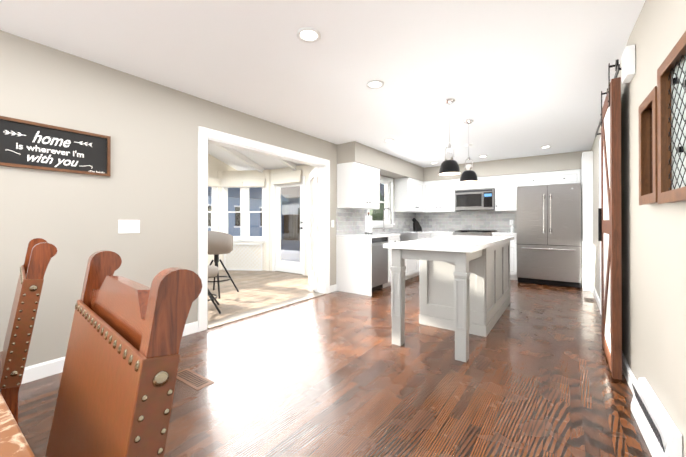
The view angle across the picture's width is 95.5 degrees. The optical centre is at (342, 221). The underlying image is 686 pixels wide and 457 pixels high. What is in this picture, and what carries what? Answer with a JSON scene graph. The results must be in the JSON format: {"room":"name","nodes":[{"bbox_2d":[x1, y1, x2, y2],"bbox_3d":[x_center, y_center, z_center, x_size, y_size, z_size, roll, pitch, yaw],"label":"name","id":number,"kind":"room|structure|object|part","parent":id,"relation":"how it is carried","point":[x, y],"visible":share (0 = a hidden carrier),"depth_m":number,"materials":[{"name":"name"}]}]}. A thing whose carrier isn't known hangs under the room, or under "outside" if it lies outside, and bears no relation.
{"room":"kitchen","nodes":[
{"label":"kitchen","id":0,"kind":"room"},
{"bbox_2d":[0,30,393,366],"bbox_3d":[-1.149,-0.070,3.809,0.140,2.410,10.280,0,0,36],"label":"wall","id":1,"kind":"structure","parent":0,"point":[150,128],"depth_m":2.55,"materials":[{"name":"beige paint"}]},
{"bbox_2d":[0,116,110,176],"bbox_3d":[-2.136,-0.536,2.285,0.027,0.330,0.718,0,0,36],"label":"home sign","id":2,"kind":"object","parent":1,"relation":"attached to","point":[31,145],"visible":1,"depth_m":2.29,"materials":[{"name":"black wood"}]},
{"bbox_2d":[21,321,197,383],"bbox_3d":[-2.743,1.072,1.447,0.014,0.107,4.310,0,0,36],"label":"baseboard","id":3,"kind":"structure","parent":1,"relation":"attached to","point":[42,370],"depth_m":2.27,"materials":[{"name":"white wood"}]},
{"bbox_2d":[118,220,139,232],"bbox_3d":[-1.848,0.046,2.698,0.015,0.115,0.162,0,0,36],"label":"light switch","id":4,"kind":"object","parent":1,"relation":"attached to","point":[128,226],"visible":1,"depth_m":2.69,"materials":[{"name":"white plastic"}]},
{"bbox_2d":[198,126,329,331],"bbox_3d":[-0.917,0.082,4.129,0.196,2.110,2.170,0,0,36],"label":"door frame","id":5,"kind":"structure","parent":1,"relation":"attached to","point":[206,136],"depth_m":3.79,"materials":[{"name":"white wood"}]},
{"bbox_2d":[309,167,316,291],"bbox_3d":[-0.514,0.134,5.344,0.055,1.985,0.814,0,0,-14],"label":"door leaf","id":6,"kind":"structure","parent":1,"relation":"in","point":[312,275],"depth_m":5.15,"materials":[{"name":"white wood"}]},
{"bbox_2d":[336,162,371,210],"bbox_3d":[0.178,-0.582,5.249,0.335,0.725,0.482,0,0,36],"label":"upper cabinet","id":7,"kind":"object","parent":1,"relation":"attached to","point":[354,180],"depth_m":5.10,"materials":[{"name":"white wood"}]},
{"bbox_2d":[372,167,379,208],"bbox_3d":[0.392,-0.581,5.548,0.335,0.725,0.482,0,0,36],"label":"upper cabinet","id":8,"kind":"object","parent":1,"relation":"attached to","point":[375,172],"depth_m":5.53,"materials":[{"name":"white wood"}]},
{"bbox_2d":[370,180,389,223],"bbox_3d":[0.703,-0.405,6.396,0.118,0.900,0.920,0,0,36],"label":"kitchen window","id":9,"kind":"structure","parent":1,"relation":"in","point":[387,197],"depth_m":6.71,"materials":[{"name":"white wood"}]},
{"bbox_2d":[367,176,394,227],"bbox_3d":[0.783,-0.397,6.339,0.053,1.056,1.100,0,0,36],"label":"window frame","id":10,"kind":"structure","parent":1,"relation":"attached to","point":[387,225],"depth_m":6.57,"materials":[{"name":"white wood"}]},
{"bbox_2d":[394,177,415,210],"bbox_3d":[1.411,-0.575,6.969,0.335,0.725,0.495,0,0,36],"label":"upper cabinet","id":11,"kind":"object","parent":1,"relation":"attached to","point":[404,189],"depth_m":6.78,"materials":[{"name":"white wood"}]},
{"bbox_2d":[404,180,427,214],"bbox_3d":[1.649,-0.574,7.267,0.375,0.725,0.496,0,0,36],"label":"upper cabinet","id":12,"kind":"object","parent":1,"relation":"attached to","point":[419,184],"depth_m":7.23,"materials":[{"name":"white wood"}]},
{"bbox_2d":[208,143,304,172],"bbox_3d":[-2.672,-1.673,5.080,3.810,1.113,4.920,0,0,36],"label":"ceiling","id":13,"kind":"structure","parent":0,"point":[238,160],"depth_m":6.99,"materials":[{"name":"white paint"}]},
{"bbox_2d":[208,154,314,275],"bbox_3d":[-2.591,-0.485,5.017,3.610,3.250,4.920,0,0,36],"label":"wall","id":14,"kind":"structure","parent":0,"point":[218,169],"depth_m":7.25,"materials":[{"name":"white paint"}]},
{"bbox_2d":[208,182,265,242],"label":"sunroom window","id":15,"kind":"structure","parent":14,"relation":"in","point":[244,211],"depth_m":7.36,"materials":[{"name":"white wood"}]},
{"bbox_2d":[208,177,265,186],"label":"blinds","id":16,"kind":"object","parent":14,"relation":"attached to","point":[244,182],"depth_m":7.27,"materials":[{"name":"beige fabric"}]},
{"bbox_2d":[272,170,301,184],"label":"blinds","id":17,"kind":"object","parent":14,"relation":"attached to","point":[294,176],"depth_m":6.81,"materials":[{"name":"beige fabric"}]},
{"bbox_2d":[272,176,304,275],"bbox_3d":[-1.179,0.092,6.942,1.000,2.110,0.142,0,0,36],"label":"french door","id":18,"kind":"structure","parent":14,"relation":"in","point":[284,266],"depth_m":7.03,"materials":[{"name":"white"}]},
{"bbox_2d":[0,0,645,167],"bbox_3d":[0.554,-1.340,2.594,4.330,0.120,10.280,0,0,36],"label":"ceiling","id":19,"kind":"structure","parent":0,"point":[519,78],"depth_m":2.47,"materials":[{"name":"white paint"}]},
{"bbox_2d":[297,27,320,42],"bbox_3d":[-0.234,-1.275,2.137,0.163,0.011,0.163,0,0,30],"label":"recessed light","id":20,"kind":"object","parent":19,"relation":"in","point":[308,34],"depth_m":2.13,"materials":[{"name":"white plastic"}]},
{"bbox_2d":[366,80,383,88],"bbox_3d":[0.299,-1.272,2.899,0.163,0.011,0.163,0,0,12],"label":"recessed light","id":21,"kind":"object","parent":19,"relation":"in","point":[373,84],"depth_m":2.90,"materials":[{"name":"white"}]},
{"bbox_2d":[337,141,423,181],"bbox_3d":[0.892,-1.105,6.231,0.359,0.319,2.910,0,0,36],"label":"soffit","id":22,"kind":"structure","parent":19,"relation":"attached to","point":[390,166],"depth_m":5.59,"materials":[{"name":"beige paint"}]},
{"bbox_2d":[439,98,459,174],"bbox_3d":[1.123,-0.888,3.291,0.218,0.776,0.218,0,0,36],"label":"pendant light","id":23,"kind":"object","parent":19,"relation":"hanging from","point":[449,165],"visible":1,"depth_m":3.25,"materials":[{"name":"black metal"}]},
{"bbox_2d":[460,119,477,182],"bbox_3d":[1.589,-0.885,3.941,0.218,0.776,0.218,0,0,36],"label":"pendant light","id":24,"kind":"object","parent":19,"relation":"hanging from","point":[468,174],"visible":1,"depth_m":3.90,"materials":[{"name":"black metal"}]},
{"bbox_2d":[424,150,590,181],"bbox_3d":[3.114,-1.103,6.687,3.438,0.319,0.359,0,0,36],"label":"soffit","id":25,"kind":"structure","parent":19,"relation":"attached to","point":[570,160],"depth_m":6.19,"materials":[{"name":"beige paint"}]},
{"bbox_2d":[18,270,651,456],"bbox_3d":[-0.913,1.194,3.635,7.940,0.120,10.280,0,0,36],"label":"floor","id":26,"kind":"structure","parent":0,"point":[336,374],"depth_m":2.14,"materials":[{"name":"brown wood"}]},
{"bbox_2d":[0,393,34,456],"bbox_3d":[-1.414,0.734,0.492,2.250,0.775,1.065,0,0,36],"label":"dining table","id":27,"kind":"object","parent":26,"relation":"on","point":[13,442],"depth_m":0.50,"materials":[{"name":"wood"}]},
{"bbox_2d":[0,238,56,423],"bbox_3d":[-1.567,0.604,1.218,0.581,1.040,0.626,0,0,44],"label":"dining chair","id":28,"kind":"object","parent":26,"relation":"on","point":[40,253],"visible":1,"depth_m":1.19,"materials":[{"name":"brown leather"}]},
{"bbox_2d":[46,250,201,456],"bbox_3d":[-0.670,0.602,0.510,0.581,1.040,0.626,0,0,42],"label":"dining chair","id":29,"kind":"object","parent":26,"relation":"on","point":[117,383],"visible":1,"depth_m":0.57,"materials":[{"name":"brown leather"}]},
{"bbox_2d":[176,368,213,389],"bbox_3d":[-1.081,1.127,2.234,0.360,0.003,0.125,0,0,36],"label":"floor vent","id":30,"kind":"object","parent":26,"relation":"in","point":[192,379],"depth_m":2.22,"materials":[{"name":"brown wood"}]},
{"bbox_2d":[208,265,220,313],"bbox_3d":[-1.816,0.737,3.930,0.511,0.804,0.530,0,0,-24],"label":"bar stool","id":31,"kind":"object","parent":26,"relation":"on","point":[213,271],"visible":0.15,"depth_m":3.87,"materials":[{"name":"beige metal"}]},
{"bbox_2d":[208,231,238,298],"bbox_3d":[-1.978,0.640,4.858,0.530,1.002,0.511,0,0,16],"label":"bar stool","id":32,"kind":"object","parent":26,"relation":"on","point":[220,243],"visible":0.73,"depth_m":4.68,"materials":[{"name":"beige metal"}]},
{"bbox_2d":[224,243,262,270],"bbox_3d":[-2.343,0.834,7.319,0.941,0.630,0.087,0,0,6],"label":"lattice","id":33,"kind":"object","parent":26,"relation":"on","point":[237,268],"depth_m":7.30,"materials":[{"name":"white"}]},
{"bbox_2d":[372,237,387,291],"bbox_3d":[0.375,0.703,5.187,0.608,0.876,0.602,0,0,36],"label":"dishwasher","id":34,"kind":"object","parent":26,"relation":"on","point":[379,265],"visible":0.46,"depth_m":5.04,"materials":[{"name":"grey metal"}]},
{"bbox_2d":[356,231,403,287],"bbox_3d":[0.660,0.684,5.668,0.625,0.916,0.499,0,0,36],"label":"base cabinet","id":35,"kind":"object","parent":26,"relation":"on","point":[363,246],"depth_m":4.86,"materials":[{"name":"white wood"}]},
{"bbox_2d":[336,235,387,238],"bbox_3d":[1.112,0.245,6.292,0.635,0.040,3.322,0,0,36],"label":"countertop","id":36,"kind":"structure","parent":35,"relation":"on","point":[337,236],"depth_m":4.94,"materials":[{"name":"white stone"}]},
{"bbox_2d":[365,212,372,233],"bbox_3d":[0.436,0.032,5.281,0.136,0.376,0.136,0,0,36],"label":"paper towel holder","id":37,"kind":"object","parent":36,"relation":"on","point":[368,224],"visible":1,"depth_m":5.23,"materials":[{"name":"white paper"}]},
{"bbox_2d":[383,208,391,231],"bbox_3d":[0.901,-0.026,6.284,0.211,0.499,0.103,0,0,36],"label":"faucet","id":38,"kind":"object","parent":36,"relation":"on","point":[387,219],"visible":1,"depth_m":6.26,"materials":[{"name":"silver metal"}]},
{"bbox_2d":[400,231,419,241],"bbox_3d":[1.061,0.357,6.136,0.538,0.255,0.800,0,0,36],"label":"sink","id":39,"kind":"object","parent":36,"relation":"in","point":[412,235],"depth_m":6.05,"materials":[{"name":"silver metal"}]},
{"bbox_2d":[412,218,421,230],"bbox_3d":[1.737,0.074,7.355,0.223,0.308,0.110,0,0,-19],"label":"knife block","id":40,"kind":"object","parent":36,"relation":"on","point":[416,226],"visible":0.96,"depth_m":7.32,"materials":[{"name":"black wood"}]},
{"bbox_2d":[404,231,411,279],"bbox_3d":[0.895,0.686,5.995,0.625,0.916,0.534,0,0,36],"label":"base cabinet","id":41,"kind":"object","parent":26,"relation":"on","point":[408,262],"depth_m":5.99,"materials":[{"name":"white wood"}]},
{"bbox_2d":[412,259,419,277],"bbox_3d":[1.140,0.687,6.337,0.625,0.916,0.534,0,0,36],"label":"base cabinet","id":42,"kind":"object","parent":26,"relation":"on","point":[415,263],"depth_m":6.28,"materials":[{"name":"white wood"}]},
{"bbox_2d":[420,231,427,238],"bbox_3d":[1.449,0.689,6.768,0.625,0.916,0.755,0,0,36],"label":"base cabinet","id":43,"kind":"object","parent":26,"relation":"on","point":[423,234],"depth_m":6.64,"materials":[{"name":"white"}]},
{"bbox_2d":[432,231,459,237],"bbox_3d":[2.330,0.708,7.076,0.499,0.880,0.625,0,0,36],"label":"base cabinet","id":44,"kind":"object","parent":26,"relation":"on","point":[435,234],"depth_m":6.87,"materials":[{"name":"white wood"}]},
{"bbox_2d":[387,243,509,361],"bbox_3d":[1.384,0.692,3.614,0.688,0.884,2.309,0,0,36],"label":"kitchen island","id":45,"kind":"object","parent":26,"relation":"on","point":[464,286],"depth_m":3.10,"materials":[{"name":"grey wood"}]},
{"bbox_2d":[383,235,513,254],"bbox_3d":[1.384,0.230,3.616,0.780,0.040,2.400,0,0,36],"label":"island countertop","id":46,"kind":"structure","parent":45,"relation":"on","point":[469,243],"depth_m":2.90,"materials":[{"name":"white stone"}]},
{"bbox_2d":[453,230,496,235],"bbox_3d":[2.810,0.666,6.659,0.754,0.960,0.670,0,0,36],"label":"range","id":47,"kind":"object","parent":26,"relation":"on","point":[477,232],"visible":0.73,"depth_m":6.47,"materials":[{"name":"grey metal"}]},
{"bbox_2d":[492,235,516,279],"bbox_3d":[3.340,0.705,6.352,0.454,0.880,0.625,0,0,36],"label":"base cabinet","id":48,"kind":"object","parent":26,"relation":"on","point":[513,243],"depth_m":6.02,"materials":[{"name":"white wood"}]},
{"bbox_2d":[492,231,516,234],"bbox_3d":[3.337,0.245,6.350,0.454,0.040,0.635,0,0,36],"label":"countertop","id":49,"kind":"structure","parent":48,"relation":"on","point":[498,232],"depth_m":6.20,"materials":[{"name":"white stone"}]},
{"bbox_2d":[517,183,580,287],"bbox_3d":[3.831,0.242,5.816,0.957,1.778,0.873,0,0,36],"label":"fridge","id":50,"kind":"object","parent":26,"relation":"on","point":[548,234],"visible":1,"depth_m":5.49,"materials":[{"name":"grey metal"}]},
{"bbox_2d":[584,297,595,302],"bbox_3d":[3.553,1.135,4.494,0.120,0.004,0.300,0,0,36],"label":"floor vent","id":51,"kind":"object","parent":26,"relation":"in","point":[591,300],"depth_m":4.46,"materials":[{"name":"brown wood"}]},
{"bbox_2d":[424,180,443,214],"bbox_3d":[2.143,-0.573,7.368,0.440,0.725,0.377,0,0,36],"label":"upper cabinet","id":52,"kind":"object","parent":0,"relation":"attached to","point":[429,206],"depth_m":7.25,"materials":[{"name":"white wood"}]},
{"bbox_2d":[440,179,457,214],"bbox_3d":[2.421,-0.574,7.194,0.440,0.725,0.335,0,0,36],"label":"upper cabinet","id":53,"kind":"object","parent":0,"relation":"attached to","point":[447,187],"depth_m":7.04,"materials":[{"name":"white wood"}]},
{"bbox_2d":[456,179,475,189],"bbox_3d":[2.777,-0.812,6.940,0.437,0.250,0.335,0,0,36],"label":"upper cabinet","id":54,"kind":"object","parent":0,"relation":"attached to","point":[459,186],"depth_m":6.82,"materials":[{"name":"white wood"}]},
{"bbox_2d":[476,176,495,188],"bbox_3d":[3.064,-0.813,6.734,0.437,0.250,0.335,0,0,36],"label":"upper cabinet","id":55,"kind":"object","parent":0,"relation":"attached to","point":[483,182],"depth_m":6.57,"materials":[{"name":"white wood"}]},
{"bbox_2d":[455,188,494,210],"bbox_3d":[2.878,-0.464,6.775,0.782,0.438,0.449,0,0,36],"label":"microwave","id":56,"kind":"object","parent":55,"relation":"attached to","point":[474,199],"visible":0.98,"depth_m":6.61,"materials":[{"name":"grey metal"}]},
{"bbox_2d":[492,175,519,210],"bbox_3d":[3.425,-0.577,6.475,0.450,0.725,0.335,0,0,36],"label":"upper cabinet","id":57,"kind":"object","parent":0,"relation":"attached to","point":[506,185],"depth_m":6.34,"materials":[{"name":"white wood"}]},
{"bbox_2d":[520,172,551,185],"bbox_3d":[3.823,-0.805,6.190,0.530,0.270,0.335,0,0,36],"label":"upper cabinet","id":58,"kind":"object","parent":0,"relation":"attached to","point":[541,178],"depth_m":6.04,"materials":[{"name":"white wood"}]},
{"bbox_2d":[552,169,579,183],"bbox_3d":[4.185,-0.807,5.931,0.529,0.270,0.335,0,0,36],"label":"upper cabinet","id":59,"kind":"object","parent":0,"relation":"attached to","point":[558,177],"depth_m":5.77,"materials":[{"name":"white wood"}]},
{"bbox_2d":[591,0,685,456],"bbox_3d":[1.931,-0.079,1.445,0.740,2.410,10.534,0,0,36],"label":"wall","id":60,"kind":"structure","parent":0,"point":[653,253],"depth_m":1.74,"materials":[{"name":"beige paint"}]},
{"bbox_2d":[593,285,599,309],"bbox_3d":[3.615,1.084,4.438,0.014,0.107,1.500,0,0,36],"label":"baseboard","id":61,"kind":"structure","parent":60,"relation":"attached to","point":[597,298],"depth_m":4.41,"materials":[{"name":"white wood"}]},
{"bbox_2d":[599,138,601,314],"bbox_3d":[2.859,0.071,3.396,0.024,2.125,1.070,0,0,36],"label":"door frame","id":62,"kind":"structure","parent":60,"relation":"attached to","point":[600,138],"depth_m":3.82,"materials":[{"name":"white wood"}]},
{"bbox_2d":[595,59,621,379],"bbox_3d":[2.557,-0.034,3.059,0.117,2.296,2.140,0,0,36],"label":"barn door","id":63,"kind":"structure","parent":60,"relation":"in","point":[609,224],"depth_m":2.23,"materials":[{"name":"brown wood"}]},
{"bbox_3d":[2.584,-1.083,3.048,0.055,0.040,2.135,0,0,36],"label":"barn door rail hardware","id":64,"kind":"part","parent":63,"relation":"part of","materials":[{"name":"black metal"}]},
{"bbox_2d":[621,44,634,83],"bbox_3d":[1.907,-1.047,2.085,0.051,0.190,0.157,0,0,36],"label":"door chime","id":65,"kind":"object","parent":60,"relation":"attached to","point":[628,64],"visible":1,"depth_m":2.03,"materials":[{"name":"white plastic"}]},
{"bbox_2d":[638,86,657,204],"bbox_3d":[1.593,-0.366,1.603,0.062,0.553,0.318,0,0,36],"label":"picture frame","id":66,"kind":"object","parent":60,"relation":"attached to","point":[648,170],"visible":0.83,"depth_m":1.69,"materials":[{"name":"brown wood"}]},
{"bbox_2d":[631,377,681,456],"bbox_3d":[1.585,1.021,1.598,0.090,0.210,0.602,0,0,36],"label":"baseboard heater","id":67,"kind":"object","parent":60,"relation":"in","point":[661,433],"visible":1,"depth_m":1.53,"materials":[{"name":"white metal"}]},
{"bbox_2d":[657,31,685,203],"bbox_3d":[1.363,-0.395,1.249,0.069,0.628,0.463,0,0,36],"label":"picture frame","id":68,"kind":"object","parent":60,"relation":"attached to","point":[671,118],"visible":1,"depth_m":1.37,"materials":[{"name":"brown wood"}]},
{"label":"outside","id":69,"kind":"structure","parent":0,"visible":0},
{"bbox_2d":[281,239,299,261],"bbox_3d":[-14.560,1.366,16.617,36.589,0.240,50.000,0,0,36],"label":"ground","id":70,"kind":"structure","parent":69,"point":[289,252],"depth_m":14.27,"materials":[{"name":"grey stone"}]},
{"bbox_2d":[208,183,384,240],"bbox_3d":[-14.662,-1.691,22.424,34.270,6.200,35.300,0,0,36],"label":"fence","id":71,"kind":"object","parent":70,"relation":"on","point":[291,207],"depth_m":21.19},
{"bbox_2d":[370,192,384,220],"bbox_3d":[-7.667,-4.016,10.760,20.650,10.764,31.411,0,0,36],"label":"trees","id":72,"kind":"object","parent":70,"relation":"on","point":[375,215],"depth_m":8.43,"materials":[{"name":"green plant"}]}
]}

